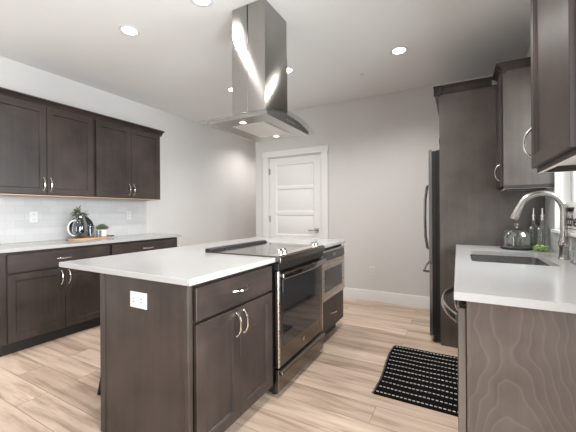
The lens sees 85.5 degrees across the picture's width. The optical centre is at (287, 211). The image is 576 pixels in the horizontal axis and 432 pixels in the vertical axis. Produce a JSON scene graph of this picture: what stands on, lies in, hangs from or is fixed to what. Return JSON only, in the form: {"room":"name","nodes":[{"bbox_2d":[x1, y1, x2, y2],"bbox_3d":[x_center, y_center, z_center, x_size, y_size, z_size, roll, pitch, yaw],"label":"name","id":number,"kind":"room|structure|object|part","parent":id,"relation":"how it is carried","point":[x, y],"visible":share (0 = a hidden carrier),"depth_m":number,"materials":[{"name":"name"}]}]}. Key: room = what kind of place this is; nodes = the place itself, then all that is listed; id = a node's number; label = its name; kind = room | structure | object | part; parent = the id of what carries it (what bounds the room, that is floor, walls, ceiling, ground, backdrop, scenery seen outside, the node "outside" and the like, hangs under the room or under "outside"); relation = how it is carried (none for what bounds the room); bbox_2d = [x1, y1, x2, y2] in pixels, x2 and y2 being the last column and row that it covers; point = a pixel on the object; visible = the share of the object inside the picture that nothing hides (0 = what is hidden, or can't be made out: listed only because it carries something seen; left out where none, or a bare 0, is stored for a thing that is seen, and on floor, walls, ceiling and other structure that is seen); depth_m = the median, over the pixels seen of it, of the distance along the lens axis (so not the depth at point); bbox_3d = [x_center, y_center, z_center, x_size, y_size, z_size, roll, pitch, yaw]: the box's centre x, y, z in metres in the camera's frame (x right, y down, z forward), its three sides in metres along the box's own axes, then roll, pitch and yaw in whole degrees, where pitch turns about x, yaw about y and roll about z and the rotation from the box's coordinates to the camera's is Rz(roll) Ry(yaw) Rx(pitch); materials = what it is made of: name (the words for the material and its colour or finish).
{"room":"kitchen","nodes":[
{"label":"kitchen","id":0,"kind":"room"},
{"bbox_2d":[0,56,255,246],"bbox_3d":[-2.598,-0.153,3.608,0.150,2.757,10.750,0,0,29],"label":"wall","id":1,"kind":"structure","parent":0,"point":[208,174],"depth_m":5.14,"materials":[{"name":"beige paint"}]},
{"bbox_2d":[29,211,37,222],"bbox_3d":[-2.677,0.054,3.278,0.010,0.118,0.072,0,0,29],"label":"outlet","id":2,"kind":"object","parent":1,"relation":"attached to","point":[33,216],"visible":1,"depth_m":3.28,"materials":[{"name":"white plastic"}]},
{"bbox_2d":[0,96,93,197],"bbox_3d":[-2.543,-0.609,3.177,0.363,0.901,0.950,0,0,29],"label":"upper cabinet","id":3,"kind":"object","parent":1,"relation":"attached to","point":[45,152],"visible":1,"depth_m":3.09,"materials":[{"name":"brown wood"}]},
{"bbox_3d":[-2.527,-0.610,2.918,0.020,0.870,0.450,0,0,29],"label":"door","id":4,"kind":"part","parent":3,"relation":"part of","materials":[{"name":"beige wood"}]},
{"bbox_3d":[-2.564,-0.163,3.191,0.308,0.008,0.948,0,0,29],"label":"underside rail","id":5,"kind":"part","parent":3,"relation":"part of","materials":[{"name":"brown wood"}]},
{"bbox_3d":[-2.310,-0.611,3.317,0.020,0.870,0.450,0,0,29],"label":"door","id":6,"kind":"part","parent":3,"relation":"part of","materials":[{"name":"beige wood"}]},
{"bbox_2d":[0,87,164,136],"bbox_3d":[-2.319,-1.080,3.583,0.373,0.063,1.920,0,0,29],"label":"crown molding","id":7,"kind":"structure","parent":3,"relation":"attached to","point":[4,92],"depth_m":3.31,"materials":[{"name":"brown wood"}]},
{"bbox_2d":[0,196,146,243],"bbox_3d":[-2.488,0.076,3.643,0.008,0.470,1.895,0,0,29],"label":"backsplash","id":8,"kind":"structure","parent":1,"relation":"attached to","point":[54,214],"depth_m":3.49,"materials":[{"name":"white tile"}]},
{"bbox_2d":[80,120,159,200],"bbox_3d":[-2.098,-0.612,3.992,0.363,0.901,0.904,0,0,29],"label":"upper cabinet","id":9,"kind":"object","parent":1,"relation":"attached to","point":[126,161],"visible":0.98,"depth_m":3.85,"materials":[{"name":"brown wood"}]},
{"bbox_3d":[-2.083,-0.613,3.732,0.020,0.870,0.430,0,0,29],"label":"door","id":10,"kind":"part","parent":9,"relation":"part of","materials":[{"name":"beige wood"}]},
{"bbox_3d":[-2.119,-0.165,4.005,0.308,0.008,0.902,0,0,29],"label":"underside rail","id":11,"kind":"part","parent":9,"relation":"part of","materials":[{"name":"brown wood"}]},
{"bbox_3d":[-1.875,-0.614,4.113,0.020,0.870,0.430,0,0,29],"label":"door","id":12,"kind":"part","parent":9,"relation":"part of","materials":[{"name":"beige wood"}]},
{"bbox_2d":[126,211,130,219],"bbox_3d":[-2.159,0.045,4.227,0.010,0.118,0.072,0,0,29],"label":"outlet","id":13,"kind":"object","parent":1,"relation":"attached to","point":[128,213],"visible":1,"depth_m":4.22,"materials":[{"name":"white plastic"}]},
{"bbox_2d":[0,298,457,431],"bbox_3d":[0.103,1.268,2.141,6.282,0.120,10.750,0,0,29],"label":"floor","id":14,"kind":"structure","parent":0,"point":[51,386],"depth_m":2.16,"materials":[{"name":"brown wood"}]},
{"bbox_2d":[0,243,108,356],"bbox_3d":[-2.402,0.783,3.115,0.653,0.882,0.927,0,0,29],"label":"base cabinet","id":15,"kind":"object","parent":14,"relation":"on","point":[42,301],"visible":0.92,"depth_m":2.85,"materials":[{"name":"brown wood"}]},
{"bbox_3d":[-2.250,0.820,2.803,0.020,0.572,0.433,0,0,29],"label":"door","id":16,"kind":"part","parent":15,"relation":"part of","materials":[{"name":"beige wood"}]},
{"bbox_3d":[-2.148,0.439,2.995,0.020,0.157,0.870,0,0,29],"label":"drawer","id":17,"kind":"part","parent":15,"relation":"part of","materials":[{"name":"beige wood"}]},
{"bbox_3d":[-2.041,0.818,3.186,0.020,0.572,0.433,0,0,29],"label":"door","id":18,"kind":"part","parent":15,"relation":"part of","materials":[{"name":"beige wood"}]},
{"bbox_2d":[0,233,180,252],"bbox_3d":[-2.194,0.324,3.520,0.638,0.030,1.960,0,0,29],"label":"countertop","id":19,"kind":"structure","parent":15,"relation":"on","point":[50,244],"depth_m":3.18,"materials":[{"name":"white stone"}]},
{"bbox_2d":[70,216,93,236],"bbox_3d":[-2.429,0.176,3.673,0.059,0.262,0.264,0,0,29],"label":"vase","id":20,"kind":"object","parent":19,"relation":"on","point":[79,230],"visible":0.73,"depth_m":3.67,"materials":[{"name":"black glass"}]},
{"bbox_2d":[67,235,113,240],"bbox_3d":[-2.265,0.294,3.582,0.250,0.030,0.480,0,0,29],"label":"serving board","id":21,"kind":"object","parent":19,"relation":"on","point":[107,236],"visible":0.97,"depth_m":3.50,"materials":[{"name":"brown wood"}]},
{"bbox_2d":[67,205,89,237],"bbox_3d":[-2.331,0.108,3.453,0.154,0.367,0.229,0,0,29],"label":"pitcher","id":22,"kind":"object","parent":21,"relation":"on","point":[78,211],"visible":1,"depth_m":3.44,"materials":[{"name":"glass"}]},
{"bbox_3d":[-2.351,0.177,3.390,0.017,0.186,0.099,0,0,29],"label":"handle","id":23,"kind":"part","parent":22,"relation":"part of","materials":[{"name":"white plastic"}]},
{"bbox_2d":[96,224,108,236],"bbox_3d":[-2.219,0.216,3.724,0.149,0.150,0.152,0,0,29],"label":"potted succulent","id":24,"kind":"object","parent":21,"relation":"on","point":[103,227],"visible":0.99,"depth_m":3.69,"materials":[{"name":"white ceramic"}]},
{"bbox_2d":[97,229,106,236],"bbox_3d":[-2.223,0.250,3.724,0.108,0.082,0.108,0,0,29],"label":"pot","id":25,"kind":"object","parent":24,"relation":"attached to","point":[104,231],"depth_m":3.68,"materials":[{"name":"white ceramic"}]},
{"bbox_2d":[97,376,100,394],"bbox_3d":[-1.028,0.900,2.149,0.372,0.632,0.370,0,0,29],"label":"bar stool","id":26,"kind":"object","parent":14,"relation":"on","point":[99,387],"visible":0.02,"depth_m":2.07,"materials":[{"name":"black metal"}]},
{"bbox_2d":[109,237,176,255],"bbox_3d":[-1.955,0.781,3.936,0.653,0.882,0.934,0,0,29],"label":"base cabinet","id":27,"kind":"object","parent":14,"relation":"on","point":[152,244],"visible":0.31,"depth_m":3.71,"materials":[{"name":"brown wood"}]},
{"bbox_2d":[100,264,272,431],"bbox_3d":[-0.555,0.771,1.860,0.721,0.884,0.710,0,0,29],"label":"base cabinet","id":28,"kind":"object","parent":14,"relation":"on","point":[199,356],"visible":0.89,"depth_m":1.59,"materials":[{"name":"brown wood"}]},
{"bbox_2d":[130,291,146,309],"bbox_3d":[-0.754,0.444,1.566,0.126,0.080,0.010,0,0,29],"label":"outlet","id":29,"kind":"object","parent":28,"relation":"attached to","point":[137,299],"visible":1,"depth_m":1.56,"materials":[{"name":"white plastic"}]},
{"bbox_2d":[131,296,136,303],"bbox_3d":[-0.781,0.444,1.578,0.044,0.036,0.003,0,0,29],"label":"socket","id":30,"kind":"object","parent":29,"relation":"attached to","point":[133,298],"depth_m":1.58,"materials":[{"name":"white plastic"}]},
{"bbox_2d":[139,297,144,304],"bbox_3d":[-0.729,0.444,1.550,0.044,0.036,0.003,0,0,29],"label":"socket","id":31,"kind":"object","parent":29,"relation":"attached to","point":[141,299],"depth_m":1.55,"materials":[{"name":"white plastic"}]},
{"bbox_3d":[-0.740,0.772,1.572,0.667,0.883,0.012,0,0,29],"label":"panel","id":32,"kind":"part","parent":28,"relation":"part of","materials":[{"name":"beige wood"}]},
{"bbox_3d":[-0.462,0.770,1.423,0.048,0.884,0.032,0,0,29],"label":"corner post","id":33,"kind":"part","parent":28,"relation":"part of","materials":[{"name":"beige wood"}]},
{"bbox_2d":[59,236,344,285],"bbox_3d":[-0.393,0.312,2.579,1.088,0.030,2.168,0,0,29],"label":"countertop","id":34,"kind":"structure","parent":28,"relation":"on","point":[189,265],"depth_m":1.84,"materials":[{"name":"white stone"}]},
{"bbox_3d":[-0.348,0.824,1.576,0.020,0.605,0.326,0,0,29],"label":"door","id":35,"kind":"part","parent":28,"relation":"part of","materials":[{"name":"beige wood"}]},
{"bbox_3d":[-0.270,0.427,1.725,0.020,0.157,0.664,0,0,29],"label":"drawer","id":36,"kind":"part","parent":28,"relation":"part of","materials":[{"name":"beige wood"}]},
{"bbox_3d":[-0.264,0.611,1.680,0.037,0.143,0.016,0,0,29],"label":"handle","id":37,"kind":"part","parent":28,"relation":"part of","materials":[{"name":"silver metal"}]},
{"bbox_3d":[-0.248,0.426,1.713,0.037,0.015,0.144,0,0,29],"label":"handle","id":38,"kind":"part","parent":28,"relation":"part of","materials":[{"name":"silver metal"}]},
{"bbox_3d":[-0.234,0.611,1.736,0.037,0.143,0.016,0,0,29],"label":"handle","id":39,"kind":"part","parent":28,"relation":"part of","materials":[{"name":"silver metal"}]},
{"bbox_3d":[-0.189,0.823,1.869,0.020,0.605,0.336,0,0,29],"label":"door","id":40,"kind":"part","parent":28,"relation":"part of","materials":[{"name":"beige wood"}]},
{"bbox_2d":[205,240,325,394],"bbox_3d":[-0.127,0.729,2.475,0.679,0.962,0.770,0,0,29],"label":"range","id":41,"kind":"object","parent":14,"relation":"on","point":[297,269],"visible":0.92,"depth_m":2.25,"materials":[{"name":"silver metal"}]},
{"bbox_3d":[-0.404,0.283,2.624,0.055,0.028,0.770,0,0,29],"label":"trim","id":42,"kind":"part","parent":41,"relation":"part of","materials":[{"name":"black plastic"}]},
{"bbox_2d":[211,242,310,256],"bbox_3d":[-0.188,0.292,2.507,0.543,0.009,0.766,0,0,29],"label":"cooktop","id":43,"kind":"object","parent":41,"relation":"in","point":[261,249],"depth_m":2.44,"materials":[{"name":"glass"}]},
{"bbox_3d":[-0.059,0.700,2.021,0.006,0.629,0.019,0,0,29],"label":"door edge trim","id":44,"kind":"part","parent":41,"relation":"part of","materials":[{"name":"silver metal"}]},
{"bbox_3d":[-0.053,0.266,2.094,0.048,0.037,0.048,0,0,29],"label":"knob","id":45,"kind":"part","parent":41,"relation":"part of","materials":[{"name":"silver metal"}]},
{"bbox_3d":[0.102,0.699,2.350,0.031,0.629,0.752,0,0,29],"label":"oven door","id":46,"kind":"part","parent":41,"relation":"part of","materials":[{"name":"black glass"}]},
{"bbox_3d":[0.093,0.309,2.353,0.097,0.047,0.758,0,0,29],"label":"control panel","id":47,"kind":"part","parent":41,"relation":"part of","materials":[{"name":"silver metal"}]},
{"bbox_3d":[0.107,1.097,2.349,0.030,0.143,0.752,0,0,29],"label":"drawer","id":48,"kind":"part","parent":41,"relation":"part of","materials":[{"name":"silver metal"}]},
{"bbox_3d":[0.115,0.699,2.343,0.008,0.629,0.714,0,0,29],"label":"door frame","id":49,"kind":"part","parent":41,"relation":"part of","materials":[{"name":"black glass"}]},
{"bbox_3d":[0.143,0.412,2.327,0.059,0.044,0.722,0,0,29],"label":"handle","id":50,"kind":"part","parent":41,"relation":"part of","materials":[{"name":"silver metal"}]},
{"bbox_3d":[0.291,0.698,2.664,0.006,0.629,0.019,0,0,29],"label":"door edge trim","id":51,"kind":"part","parent":41,"relation":"part of","materials":[{"name":"silver metal"}]},
{"bbox_2d":[322,244,342,336],"bbox_3d":[0.148,0.767,3.129,0.701,0.882,0.637,0,0,29],"label":"base cabinet","id":52,"kind":"object","parent":14,"relation":"on","point":[333,307],"visible":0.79,"depth_m":3.00,"materials":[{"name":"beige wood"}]},
{"bbox_2d":[321,245,343,302],"bbox_3d":[0.193,0.578,3.104,0.561,0.456,0.625,0,0,29],"label":"microwave","id":53,"kind":"object","parent":52,"relation":"in","point":[333,269],"visible":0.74,"depth_m":2.96,"materials":[{"name":"silver metal"}]},
{"bbox_3d":[0.428,0.404,2.976,0.023,0.078,0.625,0,0,29],"label":"control panel","id":54,"kind":"part","parent":53,"relation":"part of","materials":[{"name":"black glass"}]},
{"bbox_3d":[0.428,0.356,2.976,0.023,0.016,0.625,0,0,29],"label":"trim","id":55,"kind":"part","parent":53,"relation":"part of","materials":[{"name":"silver metal"}]},
{"bbox_3d":[0.420,0.951,2.983,0.020,0.286,0.623,0,0,29],"label":"drawer","id":56,"kind":"part","parent":52,"relation":"part of","materials":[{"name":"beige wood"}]},
{"bbox_2d":[371,345,457,416],"bbox_3d":[1.001,1.197,2.300,0.589,0.012,0.834,0,0,29],"label":"woven rug","id":57,"kind":"object","parent":14,"relation":"on","point":[426,379],"visible":0.88,"depth_m":2.22,"materials":[{"name":"black fabric"}]},
{"bbox_2d":[423,150,440,341],"bbox_3d":[1.835,0.310,3.110,0.878,1.775,0.920,0,0,29],"label":"refrigerator","id":58,"kind":"object","parent":14,"relation":"on","point":[433,247],"visible":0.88,"depth_m":2.86,"materials":[{"name":"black metal"}]},
{"bbox_3d":[1.463,0.055,3.261,0.082,0.708,0.022,0,0,29],"label":"handle","id":59,"kind":"part","parent":58,"relation":"part of","materials":[{"name":"silver metal"}]},
{"bbox_3d":[1.490,0.569,3.299,0.075,0.021,0.700,0,0,29],"label":"handle","id":60,"kind":"part","parent":58,"relation":"part of","materials":[{"name":"silver metal"}]},
{"bbox_3d":[1.506,0.054,3.340,0.082,0.708,0.022,0,0,29],"label":"handle","id":61,"kind":"part","parent":58,"relation":"part of","materials":[{"name":"silver metal"}]},
{"bbox_3d":[1.417,-0.055,3.074,0.037,1.040,0.458,0,0,29],"label":"door","id":62,"kind":"part","parent":58,"relation":"part of","materials":[{"name":"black metal"}]},
{"bbox_3d":[1.533,0.807,3.276,0.037,0.665,0.920,0,0,29],"label":"freezer drawer","id":63,"kind":"part","parent":58,"relation":"part of","materials":[{"name":"black metal"}]},
{"bbox_2d":[441,286,466,431],"bbox_3d":[1.010,0.768,1.312,0.650,0.868,0.602,0,0,29],"label":"dishwasher","id":64,"kind":"object","parent":14,"relation":"on","point":[459,317],"visible":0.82,"depth_m":1.17,"materials":[{"name":"silver metal"}]},
{"bbox_3d":[0.752,0.407,1.443,0.075,0.036,0.547,0,0,29],"label":"handle","id":65,"kind":"part","parent":64,"relation":"part of","materials":[{"name":"silver metal"}]},
{"bbox_3d":[0.795,0.727,1.427,0.029,0.743,0.598,0,0,29],"label":"door","id":66,"kind":"part","parent":64,"relation":"part of","materials":[{"name":"grey metal"}]},
{"bbox_2d":[433,76,544,347],"bbox_3d":[1.908,0.035,3.058,0.796,2.320,1.044,0,0,29],"label":"panel","id":67,"kind":"object","parent":14,"relation":"on","point":[473,211],"visible":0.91,"depth_m":2.69,"materials":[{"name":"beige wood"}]},
{"bbox_3d":[1.746,-1.088,3.143,0.444,0.072,1.044,0,0,29],"label":"crown","id":68,"kind":"part","parent":67,"relation":"part of","materials":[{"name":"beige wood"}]},
{"bbox_2d":[466,301,575,431],"bbox_3d":[0.916,0.761,1.008,0.583,0.884,0.018,0,0,29],"label":"end panel","id":69,"kind":"object","parent":14,"relation":"on","point":[521,362],"visible":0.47,"depth_m":1.06,"materials":[{"name":"beige wood"}]},
{"bbox_3d":[1.468,0.758,2.080,0.622,0.883,1.176,0,0,29],"label":"cabinet","id":70,"kind":"object","parent":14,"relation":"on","visible":0},
{"bbox_2d":[454,244,575,313],"bbox_3d":[1.317,0.301,1.791,0.624,0.030,1.825,0,0,29],"label":"countertop","id":71,"kind":"structure","parent":70,"relation":"on","point":[552,287],"depth_m":1.31,"materials":[{"name":"white stone"}]},
{"bbox_2d":[470,254,549,265],"bbox_3d":[1.394,0.416,1.984,0.428,0.196,0.609,0,0,29],"label":"sink","id":72,"kind":"object","parent":71,"relation":"in","point":[480,258],"visible":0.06,"depth_m":2.22,"materials":[{"name":"metal"}]},
{"bbox_2d":[500,222,532,250],"bbox_3d":[1.748,0.181,2.385,0.204,0.204,0.204,0,0,29],"label":"cake dome","id":73,"kind":"object","parent":71,"relation":"on","point":[523,248],"visible":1,"depth_m":2.34,"materials":[{"name":"clear glass"}]},
{"bbox_2d":[527,208,539,247],"bbox_3d":[1.927,0.127,2.442,0.080,0.311,0.080,0,0,29],"label":"oil bottle","id":74,"kind":"object","parent":71,"relation":"on","point":[533,214],"visible":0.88,"depth_m":2.44,"materials":[{"name":"clear glass"}]},
{"bbox_2d":[510,190,570,259],"bbox_3d":[1.535,0.077,1.901,0.296,0.417,0.092,0,0,29],"label":"faucet","id":75,"kind":"object","parent":71,"relation":"on","point":[563,243],"visible":1,"depth_m":1.86,"materials":[{"name":"silver metal"}]},
{"bbox_3d":[1.621,0.152,1.817,0.033,0.080,0.012,0,0,-15],"label":"lever","id":76,"kind":"part","parent":75,"relation":"part of","materials":[{"name":"silver metal"}]},
{"bbox_2d":[531,244,550,250],"bbox_3d":[1.827,0.260,2.254,0.113,0.047,0.112,0,0,29],"label":"bowl","id":77,"kind":"object","parent":71,"relation":"on","point":[540,247],"visible":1,"depth_m":2.23,"materials":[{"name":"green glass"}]},
{"bbox_2d":[536,208,548,249],"bbox_3d":[1.906,0.127,2.333,0.080,0.311,0.080,0,0,29],"label":"oil bottle","id":78,"kind":"object","parent":71,"relation":"on","point":[542,215],"visible":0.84,"depth_m":2.33,"materials":[{"name":"clear glass"}]},
{"bbox_3d":[1.905,0.017,2.333,0.026,0.090,0.025,0,0,29],"label":"pour spout","id":79,"kind":"part","parent":78,"relation":"part of","materials":[{"name":"silver metal"}]},
{"bbox_2d":[0,0,530,141],"bbox_3d":[-0.547,-1.605,2.485,4.842,0.120,10.750,0,0,29],"label":"ceiling","id":80,"kind":"structure","parent":0,"point":[179,63],"depth_m":2.87,"materials":[{"name":"white paint"}]},
{"bbox_2d":[119,25,139,35],"bbox_3d":[-1.344,-1.536,2.642,0.164,0.006,0.164,0,0,29],"label":"recessed light","id":81,"kind":"object","parent":80,"relation":"in","point":[129,30],"visible":1,"depth_m":2.64,"materials":[{"name":"white plastic"}]},
{"bbox_2d":[191,0,212,6],"bbox_3d":[-0.628,-1.541,2.262,0.164,0.006,0.164,0,0,29],"label":"recessed light","id":82,"kind":"object","parent":80,"relation":"in","point":[202,3],"visible":1,"depth_m":2.29,"materials":[{"name":"white plastic"}]},
{"bbox_2d":[207,0,308,141],"bbox_3d":[-0.215,-1.094,2.459,0.605,0.904,0.756,0,0,29],"label":"range hood","id":83,"kind":"object","parent":80,"relation":"hanging from","point":[259,51],"visible":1,"depth_m":2.33,"materials":[{"name":"silver metal"}]},
{"bbox_2d":[287,67,293,73],"bbox_3d":[-0.014,-1.545,3.402,0.164,0.006,0.164,0,0,29],"label":"recessed light","id":84,"kind":"object","parent":80,"relation":"in","point":[289,69],"visible":0.51,"depth_m":3.40,"materials":[{"name":"white plastic"}]},
{"bbox_2d":[390,46,407,54],"bbox_3d":[1.069,-1.552,2.999,0.164,0.006,0.164,0,0,29],"label":"recessed light","id":85,"kind":"object","parent":80,"relation":"in","point":[399,50],"visible":1,"depth_m":2.99,"materials":[{"name":"white plastic"}]},
{"bbox_2d":[256,74,496,296],"bbox_3d":[1.109,-0.177,4.270,3.657,2.757,0.120,0,0,29],"label":"wall","id":86,"kind":"structure","parent":0,"point":[379,145],"depth_m":4.16,"materials":[{"name":"beige paint"}]},
{"bbox_2d":[269,154,320,238],"bbox_3d":[0.090,0.176,4.757,0.890,2.044,0.091,0,0,29],"label":"door","id":87,"kind":"structure","parent":86,"relation":"in","point":[295,182],"depth_m":4.76,"materials":[{"name":"white paint"}]},
{"bbox_2d":[262,145,328,238],"bbox_3d":[0.114,0.126,4.790,1.129,2.165,0.122,0,0,29],"label":"trim","id":88,"kind":"structure","parent":86,"relation":"attached to","point":[324,150],"depth_m":4.68,"materials":[{"name":"white paint"}]},
{"bbox_2d":[343,287,429,308],"bbox_3d":[1.571,1.126,3.947,2.253,0.145,0.014,0,0,29],"label":"baseboard","id":89,"kind":"structure","parent":86,"relation":"attached to","point":[351,293],"depth_m":4.08,"materials":[{"name":"white paint"}]},
{"bbox_2d":[525,46,548,188],"bbox_3d":[0.785,-0.175,0.011,0.150,2.757,7.671,0,0,29],"label":"wall","id":90,"kind":"structure","parent":0,"point":[529,50],"depth_m":2.97,"materials":[{"name":"beige paint"}]},
{"bbox_2d":[492,57,553,190],"bbox_3d":[1.792,-0.647,2.397,0.358,0.947,0.299,0,0,29],"label":"upper cabinet","id":91,"kind":"object","parent":90,"relation":"attached to","point":[515,172],"visible":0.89,"depth_m":2.32,"materials":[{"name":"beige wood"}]},
{"bbox_3d":[1.620,-0.301,2.413,0.037,0.143,0.016,0,0,29],"label":"handle","id":92,"kind":"part","parent":91,"relation":"part of","materials":[{"name":"silver metal"}]},
{"bbox_3d":[1.682,-0.621,2.477,0.020,0.854,0.248,0,0,29],"label":"door","id":93,"kind":"part","parent":91,"relation":"part of","materials":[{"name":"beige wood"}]},
{"bbox_3d":[1.792,-1.086,2.396,0.351,0.070,0.299,0,0,29],"label":"crown","id":94,"kind":"part","parent":91,"relation":"part of","materials":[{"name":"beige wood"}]},
{"bbox_3d":[1.828,-0.188,2.399,0.303,0.026,0.264,0,0,29],"label":"rail","id":95,"kind":"part","parent":91,"relation":"part of","materials":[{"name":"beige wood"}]},
{"bbox_2d":[523,0,575,172],"bbox_3d":[1.059,-0.642,1.050,0.358,0.947,0.582,0,0,29],"label":"upper cabinet","id":96,"kind":"object","parent":90,"relation":"attached to","point":[552,22],"visible":1,"depth_m":1.11,"materials":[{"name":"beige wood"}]},
{"bbox_3d":[1.044,-0.298,1.355,0.037,0.143,0.016,0,0,29],"label":"handle","id":97,"kind":"part","parent":96,"relation":"part of","materials":[{"name":"silver metal"}]},
{"bbox_3d":[1.094,-0.183,1.053,0.303,0.026,0.547,0,0,29],"label":"rail","id":98,"kind":"part","parent":96,"relation":"part of","materials":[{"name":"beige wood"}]},
{"bbox_2d":[545,188,575,260],"bbox_3d":[1.586,0.056,1.643,0.008,0.458,1.824,0,0,29],"label":"backsplash","id":99,"kind":"structure","parent":90,"relation":"attached to","point":[551,239],"depth_m":2.28,"materials":[{"name":"white tile"}]},
{"bbox_2d":[551,171,575,237],"bbox_3d":[1.672,-0.404,1.693,0.160,1.099,1.119,0,0,29],"label":"window","id":100,"kind":"structure","parent":90,"relation":"in","point":[564,182],"depth_m":2.17,"materials":[{"name":"white plastic"}]},
{"bbox_3d":[1.923,-0.417,2.184,0.088,1.077,0.016,0,0,29],"label":"casing","id":101,"kind":"part","parent":100,"relation":"part of","materials":[{"name":"white paint"}]},
{"bbox_3d":[1.653,0.134,1.705,0.110,0.022,1.119,0,0,29],"label":"sill","id":102,"kind":"part","parent":100,"relation":"part of","materials":[{"name":"white paint"}]},
{"bbox_2d":[565,201,575,232],"bbox_3d":[1.669,0.030,1.815,0.020,0.184,0.385,0,0,29],"label":"kitchen sign","id":103,"kind":"object","parent":100,"relation":"on","point":[571,206],"visible":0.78,"depth_m":1.83,"materials":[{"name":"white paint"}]}
]}

